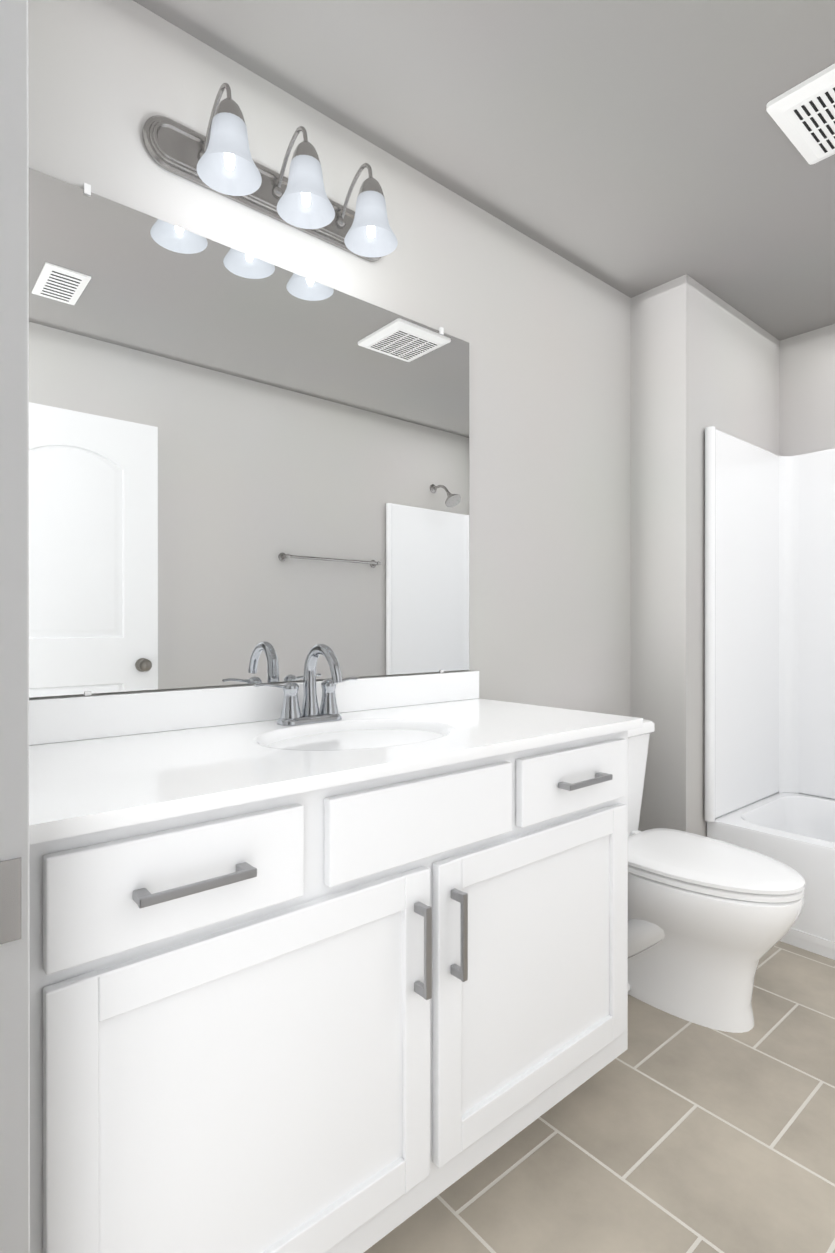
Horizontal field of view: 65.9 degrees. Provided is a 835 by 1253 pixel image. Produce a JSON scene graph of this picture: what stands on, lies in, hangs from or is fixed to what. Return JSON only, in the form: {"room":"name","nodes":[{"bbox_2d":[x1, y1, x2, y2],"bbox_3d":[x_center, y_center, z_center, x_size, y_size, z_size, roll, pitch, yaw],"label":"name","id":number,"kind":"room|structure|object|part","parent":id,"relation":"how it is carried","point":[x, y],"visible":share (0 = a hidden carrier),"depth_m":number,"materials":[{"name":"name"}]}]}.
{"room":"bathroom","nodes":[
{"label":"bathroom","id":0,"kind":"room"},
{"bbox_2d":[28,0,630,716],"bbox_3d":[0.312,-0.096,2.189,3.300,2.430,0.131,0,0,-40],"label":"wall","id":1,"kind":"structure","parent":0,"point":[244,468],"depth_m":1.57,"materials":[{"name":"white paint"}]},
{"bbox_2d":[142,83,397,261],"bbox_3d":[-0.269,-1.033,1.481,0.636,0.206,0.212,0,0,-40],"label":"sconce","id":2,"kind":"object","parent":1,"relation":"attached to","point":[217,158],"visible":1,"depth_m":1.42,"materials":[{"name":"silver metal"}]},
{"bbox_2d":[133,0,834,340],"bbox_3d":[0.472,-1.358,1.070,4.500,0.100,2.040,0,0,-40],"label":"ceiling","id":3,"kind":"structure","parent":0,"point":[630,148],"depth_m":1.64,"materials":[{"name":"paint"}]},
{"bbox_2d":[766,63,834,164],"bbox_3d":[1.088,-1.296,1.595,0.310,0.025,0.310,0,0,-40],"label":"ceiling vent","id":4,"kind":"object","parent":3,"relation":"in","point":[802,114],"visible":1,"depth_m":1.62,"materials":[{"name":"white plastic"}]},
{"bbox_2d":[364,941,834,1252],"bbox_3d":[0.472,1.172,1.075,4.500,0.100,2.040,0,0,-40],"label":"floor","id":5,"kind":"structure","parent":0,"point":[665,1132],"depth_m":1.37,"materials":[{"name":"tile"}]},
{"bbox_2d":[29,644,642,1252],"bbox_3d":[-0.128,0.580,1.353,1.304,1.082,0.598,0,0,-40],"label":"bathroom vanity","id":6,"kind":"object","parent":5,"relation":"on","point":[337,964],"visible":1,"depth_m":1.03,"materials":[{"name":"painted wood"},{"name":"cultured marble"},{"name":"pewter"}]},
{"bbox_2d":[29,671,478,745],"bbox_3d":[-0.312,0.180,1.571,1.303,0.085,0.021,0,0,-40],"label":"backsplash","id":7,"kind":"structure","parent":6,"relation":"on","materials":[{"name":"stone"}]},
{"bbox_2d":[29,698,642,844],"bbox_3d":[-0.134,0.291,1.361,1.303,0.136,0.572,0,0,-40],"label":"countertop","id":8,"kind":"structure","parent":6,"relation":"on","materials":[{"name":"stone"}]},
{"bbox_2d":[254,644,357,725],"bbox_3d":[-0.220,0.131,1.472,0.273,0.183,0.158,0,0,-40],"label":"faucet","id":9,"kind":"object","parent":8,"relation":"on","point":[328,714],"depth_m":1.49,"materials":[{"name":"silver metal"}]},
{"bbox_2d":[628,719,804,1032],"bbox_3d":[0.767,0.726,1.987,0.492,0.787,0.765,0,0,-40],"label":"toilet","id":10,"kind":"object","parent":5,"relation":"on","point":[711,921],"visible":0.58,"depth_m":1.81,"materials":[{"name":"white ceramic"}]},
{"bbox_3d":[0.838,0.698,1.903,0.380,0.051,0.545,0,0,-40],"label":"seat","id":11,"kind":"part","parent":10,"relation":"part of","materials":[{"name":"white plastic"}]},
{"bbox_2d":[704,426,834,959],"bbox_3d":[1.890,0.177,2.123,0.756,1.885,1.588,0,0,-40],"label":"bathtub","id":12,"kind":"object","parent":5,"relation":"on","point":[769,765],"visible":0.9,"depth_m":2.74,"materials":[{"name":"white plastic"}]},
{"bbox_3d":[1.874,-0.007,2.110,0.715,1.508,1.562,0,0,-40],"label":"surround trim","id":13,"kind":"part","parent":12,"relation":"part of","materials":[{"name":"white plastic"}]},
{"bbox_2d":[630,274,779,836],"bbox_3d":[1.258,-0.097,2.767,0.870,2.430,0.230,0,0,-40],"label":"wall","id":14,"kind":"structure","parent":0,"point":[702,358],"depth_m":2.48,"materials":[{"name":"paint"}]},
{"bbox_2d":[780,324,834,455],"bbox_3d":[2.143,-0.096,2.488,0.120,2.430,1.800,0,0,-40],"label":"wall","id":15,"kind":"structure","parent":0,"point":[807,392],"depth_m":2.87,"materials":[{"name":"paint"}]},
{"bbox_3d":[-0.284,-0.092,0.433,0.120,2.430,1.800,0,0,-40],"label":"wall","id":16,"kind":"structure","parent":0,"visible":0},
{"bbox_2d":[0,0,29,1252],"bbox_3d":[-0.092,0.057,0.214,0.138,2.135,1.158,0,0,-40],"label":"door frame","id":17,"kind":"structure","parent":16,"relation":"attached to","point":[14,806],"depth_m":0.67,"materials":[{"name":"white"}]},
{"bbox_2d":[0,857,20,943],"bbox_3d":[-0.427,0.285,0.669,0.026,0.085,0.002,0,0,-40],"label":"strike plate","id":18,"kind":"object","parent":17,"relation":"attached to","point":[10,900],"visible":1,"depth_m":0.67,"materials":[{"name":"silver metal"}]}
]}

